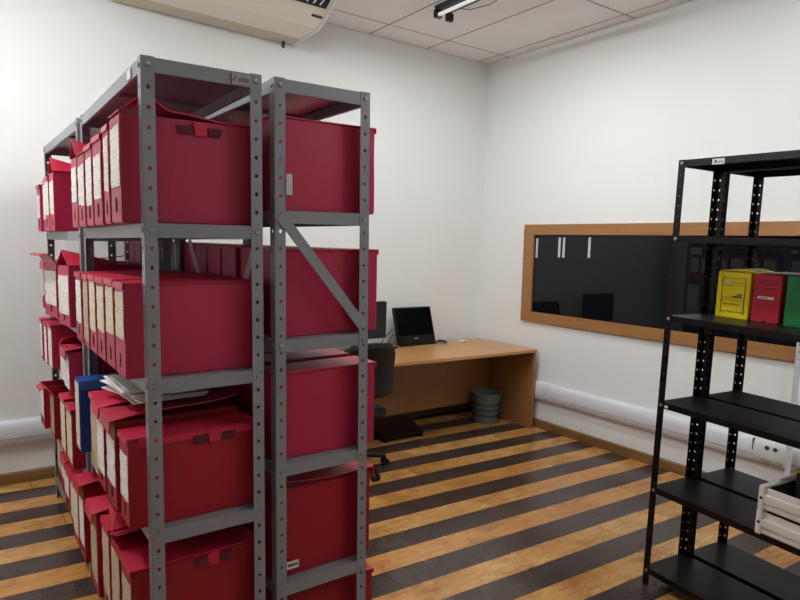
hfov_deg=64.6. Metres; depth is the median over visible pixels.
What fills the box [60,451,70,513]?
box
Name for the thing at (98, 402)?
box
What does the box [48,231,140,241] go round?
shelf
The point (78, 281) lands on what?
box
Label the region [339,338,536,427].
desk
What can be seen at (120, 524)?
box
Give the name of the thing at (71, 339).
box
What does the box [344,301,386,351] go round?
monitor
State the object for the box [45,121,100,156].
shelf
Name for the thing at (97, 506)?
box
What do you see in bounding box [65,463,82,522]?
box
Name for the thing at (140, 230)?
shelf
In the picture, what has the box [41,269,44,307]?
box
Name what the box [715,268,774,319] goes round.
file box
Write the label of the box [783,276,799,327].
file box
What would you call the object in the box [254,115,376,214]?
box
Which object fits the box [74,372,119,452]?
box
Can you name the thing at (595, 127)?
wall
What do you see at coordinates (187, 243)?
box
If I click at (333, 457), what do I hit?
shelf
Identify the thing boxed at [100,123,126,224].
box
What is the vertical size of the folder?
0.009 m
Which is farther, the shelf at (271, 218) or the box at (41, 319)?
the box at (41, 319)
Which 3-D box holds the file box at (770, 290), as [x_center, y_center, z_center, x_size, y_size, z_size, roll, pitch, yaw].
[1.715,-0.007,2.844,0.255,0.212,0.126,-1,7,-31]
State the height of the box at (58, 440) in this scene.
0.311 m
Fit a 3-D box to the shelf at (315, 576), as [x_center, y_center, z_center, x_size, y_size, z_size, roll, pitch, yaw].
[-0.610,0.987,2.808,0.369,0.043,1.116,-3,7,-35]
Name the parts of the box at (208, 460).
lid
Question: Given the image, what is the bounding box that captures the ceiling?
[326,0,692,63]
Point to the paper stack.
(117, 383)
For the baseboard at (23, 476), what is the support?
attached to the wall at (58, 57)
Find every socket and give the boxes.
[433,8,441,18]
[445,12,453,22]
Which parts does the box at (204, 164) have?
lid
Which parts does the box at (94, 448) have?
lid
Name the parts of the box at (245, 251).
lid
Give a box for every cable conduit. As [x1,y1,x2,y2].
[0,416,53,447]
[534,380,799,472]
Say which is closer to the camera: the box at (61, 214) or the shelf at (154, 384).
the shelf at (154, 384)
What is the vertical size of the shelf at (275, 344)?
0.043 m
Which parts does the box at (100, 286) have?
lid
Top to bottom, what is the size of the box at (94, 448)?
0.311 m
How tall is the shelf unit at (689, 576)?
2.015 m
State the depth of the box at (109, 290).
2.12 m
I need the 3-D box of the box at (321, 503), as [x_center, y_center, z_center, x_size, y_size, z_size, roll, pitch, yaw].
[-0.324,0.814,2.457,0.437,0.375,0.182,-3,7,-35]
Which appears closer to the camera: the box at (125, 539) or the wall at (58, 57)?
the box at (125, 539)
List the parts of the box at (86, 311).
lid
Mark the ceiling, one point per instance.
(502, 29)
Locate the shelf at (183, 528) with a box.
[141,502,260,542]
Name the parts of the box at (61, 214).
lid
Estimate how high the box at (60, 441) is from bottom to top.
0.311 m
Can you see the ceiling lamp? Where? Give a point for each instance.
(447, 7)
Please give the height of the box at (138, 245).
0.315 m
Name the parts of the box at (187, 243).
lid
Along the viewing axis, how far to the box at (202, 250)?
2.79 m
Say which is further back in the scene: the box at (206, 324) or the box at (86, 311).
the box at (86, 311)
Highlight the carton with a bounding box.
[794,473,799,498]
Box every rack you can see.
[43,118,166,577]
[80,54,265,599]
[124,239,247,269]
[177,76,369,599]
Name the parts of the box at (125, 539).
lid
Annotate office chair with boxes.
[345,343,394,481]
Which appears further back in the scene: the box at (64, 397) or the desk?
the desk
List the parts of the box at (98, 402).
lid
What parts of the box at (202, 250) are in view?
lid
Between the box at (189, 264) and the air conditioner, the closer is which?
the box at (189, 264)
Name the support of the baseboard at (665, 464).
attached to the wall at (595, 127)
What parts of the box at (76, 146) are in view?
lid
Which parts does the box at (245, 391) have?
lid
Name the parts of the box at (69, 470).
lid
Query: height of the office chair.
0.947 m
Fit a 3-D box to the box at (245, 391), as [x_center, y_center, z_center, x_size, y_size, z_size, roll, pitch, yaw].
[-0.430,0.381,2.571,0.426,0.326,0.158,-3,7,-35]
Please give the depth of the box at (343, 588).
2.46 m
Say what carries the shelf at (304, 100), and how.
attached to the rack at (281, 97)
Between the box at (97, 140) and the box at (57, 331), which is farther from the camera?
the box at (57, 331)
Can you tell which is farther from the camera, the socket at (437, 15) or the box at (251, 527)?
the socket at (437, 15)
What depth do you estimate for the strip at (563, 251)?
5.39 m
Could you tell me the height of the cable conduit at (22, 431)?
0.170 m
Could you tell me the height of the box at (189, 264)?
0.315 m
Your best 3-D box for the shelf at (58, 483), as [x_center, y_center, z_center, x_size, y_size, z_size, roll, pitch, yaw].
[-1.631,1.143,3.535,0.369,0.043,1.137,-3,7,-36]
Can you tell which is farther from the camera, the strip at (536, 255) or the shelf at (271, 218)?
the strip at (536, 255)
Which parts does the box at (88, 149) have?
lid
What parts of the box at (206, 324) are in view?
lid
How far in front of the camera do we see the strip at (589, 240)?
5.17 m
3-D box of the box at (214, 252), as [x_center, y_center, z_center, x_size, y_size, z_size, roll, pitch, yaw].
[-0.614,-0.083,2.795,0.426,0.315,0.162,-3,7,-35]
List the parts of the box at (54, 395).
lid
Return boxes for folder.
[757,271,799,274]
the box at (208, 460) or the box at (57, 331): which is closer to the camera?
the box at (208, 460)
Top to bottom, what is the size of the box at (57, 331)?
0.248 m
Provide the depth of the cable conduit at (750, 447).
4.64 m
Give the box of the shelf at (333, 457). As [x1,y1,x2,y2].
[257,444,362,475]
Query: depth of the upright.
3.86 m
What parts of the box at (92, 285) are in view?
lid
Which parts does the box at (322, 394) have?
lid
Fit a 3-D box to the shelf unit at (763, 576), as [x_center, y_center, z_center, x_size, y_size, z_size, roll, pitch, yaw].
[1.862,0.402,2.809,0.297,2.016,0.964,-1,6,-31]
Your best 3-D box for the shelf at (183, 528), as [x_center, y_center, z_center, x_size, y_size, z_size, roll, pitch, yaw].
[-0.939,0.697,2.534,0.369,0.043,1.116,-3,6,-35]
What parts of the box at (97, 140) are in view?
lid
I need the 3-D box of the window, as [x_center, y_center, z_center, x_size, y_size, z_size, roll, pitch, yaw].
[1.934,-0.128,4.637,0.027,0.868,2.799,-2,6,-35]
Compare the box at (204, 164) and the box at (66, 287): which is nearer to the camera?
the box at (204, 164)
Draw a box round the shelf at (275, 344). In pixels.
[256,331,363,352]
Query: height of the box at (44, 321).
0.241 m
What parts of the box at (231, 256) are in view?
lid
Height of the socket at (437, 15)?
0.060 m
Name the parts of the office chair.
backrest, leg, seat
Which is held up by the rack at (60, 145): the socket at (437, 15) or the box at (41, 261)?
the box at (41, 261)
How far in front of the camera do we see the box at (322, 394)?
2.35 m
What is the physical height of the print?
0.018 m
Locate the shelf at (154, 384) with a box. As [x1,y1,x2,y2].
[130,367,258,393]
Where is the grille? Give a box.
[292,0,331,9]
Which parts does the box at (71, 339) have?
lid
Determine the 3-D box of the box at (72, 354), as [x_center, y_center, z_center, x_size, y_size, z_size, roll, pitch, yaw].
[-1.400,0.296,3.083,0.438,0.235,0.178,-3,7,-36]
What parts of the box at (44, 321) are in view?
lid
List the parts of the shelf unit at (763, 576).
shelf, shelf, shelf, shelf, shelf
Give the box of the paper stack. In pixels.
[100,374,208,404]
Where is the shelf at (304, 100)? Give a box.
[204,79,365,124]
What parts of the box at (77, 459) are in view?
lid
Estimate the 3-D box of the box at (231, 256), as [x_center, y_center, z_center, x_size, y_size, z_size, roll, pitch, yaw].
[-0.517,-0.068,2.659,0.426,0.315,0.159,-3,7,-35]
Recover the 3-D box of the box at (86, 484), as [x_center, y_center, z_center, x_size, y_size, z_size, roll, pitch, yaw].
[-1.224,0.929,2.872,0.437,0.389,0.159,-3,6,-35]
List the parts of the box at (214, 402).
printed panel, lid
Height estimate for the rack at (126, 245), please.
2.143 m
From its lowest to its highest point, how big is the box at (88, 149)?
0.301 m
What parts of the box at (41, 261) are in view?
lid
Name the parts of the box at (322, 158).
lid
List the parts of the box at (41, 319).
lid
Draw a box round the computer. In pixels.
[392,306,435,346]
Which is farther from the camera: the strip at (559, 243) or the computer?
the computer
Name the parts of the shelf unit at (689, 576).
shelf, shelf, shelf, shelf, shelf, shelf, plate, plate, drawer, drawer, slide rail, slide rail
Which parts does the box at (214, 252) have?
lid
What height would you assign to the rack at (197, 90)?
2.137 m
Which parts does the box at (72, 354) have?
lid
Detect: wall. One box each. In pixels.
[0,0,487,473]
[477,0,799,481]
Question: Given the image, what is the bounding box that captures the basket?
[471,389,500,423]
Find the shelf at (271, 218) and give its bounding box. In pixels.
[255,210,364,226]
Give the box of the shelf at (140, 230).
[86,223,257,238]
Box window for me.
[520,221,799,361]
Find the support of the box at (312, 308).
on the rack at (281, 97)
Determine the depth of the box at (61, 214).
3.11 m
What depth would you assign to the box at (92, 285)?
2.39 m
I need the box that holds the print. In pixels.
[233,75,248,82]
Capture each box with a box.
[30,252,138,317]
[35,184,48,231]
[36,383,69,438]
[39,316,57,360]
[40,255,126,308]
[40,379,67,428]
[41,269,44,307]
[42,181,58,231]
[42,320,58,364]
[43,176,63,231]
[46,321,76,369]
[48,157,78,230]
[56,249,153,327]
[57,439,61,486]
[59,335,81,381]
[59,343,117,392]
[59,392,74,456]
[59,439,64,494]
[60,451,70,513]
[64,401,85,469]
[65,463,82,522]
[69,140,94,227]
[71,475,80,547]
[73,471,106,563]
[74,270,184,343]
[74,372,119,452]
[76,150,98,226]
[81,272,184,348]
[83,142,105,226]
[84,494,116,597]
[87,272,206,354]
[88,390,118,473]
[90,133,115,225]
[90,388,209,493]
[94,274,213,361]
[99,388,237,535]
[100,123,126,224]
[100,512,128,599]
[103,275,238,369]
[107,96,250,225]
[109,528,148,599]
[112,278,251,379]
[117,411,253,529]
[119,524,254,599]
[128,242,134,261]
[133,242,201,262]
[167,243,246,269]
[183,244,245,271]
[194,245,269,273]
[207,245,265,274]
[220,246,296,277]
[222,349,270,411]
[238,348,348,442]
[239,247,327,321]
[249,473,259,532]
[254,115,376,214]
[258,461,373,578]
[260,562,373,599]
[263,248,378,337]
[264,356,376,458]
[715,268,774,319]
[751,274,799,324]
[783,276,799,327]
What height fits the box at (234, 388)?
0.329 m
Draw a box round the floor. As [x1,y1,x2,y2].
[0,407,799,599]
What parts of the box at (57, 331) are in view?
lid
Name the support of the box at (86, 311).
on the rack at (197, 90)
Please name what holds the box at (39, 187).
on the rack at (60, 145)
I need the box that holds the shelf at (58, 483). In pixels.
[57,476,70,514]
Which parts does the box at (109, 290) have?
lid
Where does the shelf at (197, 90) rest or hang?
attached to the rack at (197, 90)
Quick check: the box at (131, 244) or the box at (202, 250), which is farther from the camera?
the box at (131, 244)
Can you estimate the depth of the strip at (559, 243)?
5.43 m
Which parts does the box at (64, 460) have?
lid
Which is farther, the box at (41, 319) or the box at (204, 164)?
the box at (41, 319)
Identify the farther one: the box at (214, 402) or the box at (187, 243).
the box at (187, 243)
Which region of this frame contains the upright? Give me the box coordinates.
[784,342,799,477]
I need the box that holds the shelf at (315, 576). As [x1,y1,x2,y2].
[258,554,361,595]
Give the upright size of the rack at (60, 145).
2.131 m
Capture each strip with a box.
[535,238,537,257]
[558,238,560,256]
[562,237,565,257]
[588,237,590,257]
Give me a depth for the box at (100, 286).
2.25 m
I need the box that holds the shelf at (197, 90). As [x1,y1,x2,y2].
[82,58,256,128]
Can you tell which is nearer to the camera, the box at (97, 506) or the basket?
the box at (97, 506)
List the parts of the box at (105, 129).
lid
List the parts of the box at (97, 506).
lid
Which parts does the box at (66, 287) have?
lid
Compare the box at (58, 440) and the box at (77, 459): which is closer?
the box at (77, 459)
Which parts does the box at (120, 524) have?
lid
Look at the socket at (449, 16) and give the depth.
4.69 m
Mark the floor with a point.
(463, 509)
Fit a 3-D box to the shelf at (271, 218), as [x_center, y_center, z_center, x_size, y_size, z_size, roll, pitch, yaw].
[-0.591,-0.336,2.681,0.369,0.043,1.116,-3,7,-35]
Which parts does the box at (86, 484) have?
lid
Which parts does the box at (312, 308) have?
lid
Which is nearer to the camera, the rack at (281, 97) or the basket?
the rack at (281, 97)
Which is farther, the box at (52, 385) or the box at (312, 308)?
the box at (52, 385)
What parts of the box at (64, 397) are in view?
lid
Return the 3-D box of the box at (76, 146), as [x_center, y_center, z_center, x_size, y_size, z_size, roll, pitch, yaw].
[-1.188,-0.493,2.756,0.425,0.363,0.166,-3,6,-35]
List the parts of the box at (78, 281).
lid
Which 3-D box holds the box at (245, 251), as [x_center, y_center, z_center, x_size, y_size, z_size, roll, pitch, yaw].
[-0.408,-0.055,2.531,0.426,0.315,0.158,-3,7,-35]
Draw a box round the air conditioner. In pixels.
[112,0,337,47]
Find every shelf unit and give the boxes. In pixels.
[642,150,799,599]
[688,167,799,599]
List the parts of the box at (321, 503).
lid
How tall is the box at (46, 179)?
0.283 m
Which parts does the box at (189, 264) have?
lid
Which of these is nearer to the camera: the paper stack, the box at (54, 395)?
the paper stack
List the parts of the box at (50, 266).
lid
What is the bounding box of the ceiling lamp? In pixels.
[433,0,496,22]
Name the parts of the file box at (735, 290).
loose lid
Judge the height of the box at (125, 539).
0.413 m
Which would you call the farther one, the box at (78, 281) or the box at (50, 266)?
the box at (50, 266)
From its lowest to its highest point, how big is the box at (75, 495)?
0.311 m
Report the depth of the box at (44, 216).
3.47 m
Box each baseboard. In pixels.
[0,402,471,486]
[533,417,707,475]
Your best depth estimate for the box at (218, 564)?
2.14 m
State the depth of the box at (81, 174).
2.47 m

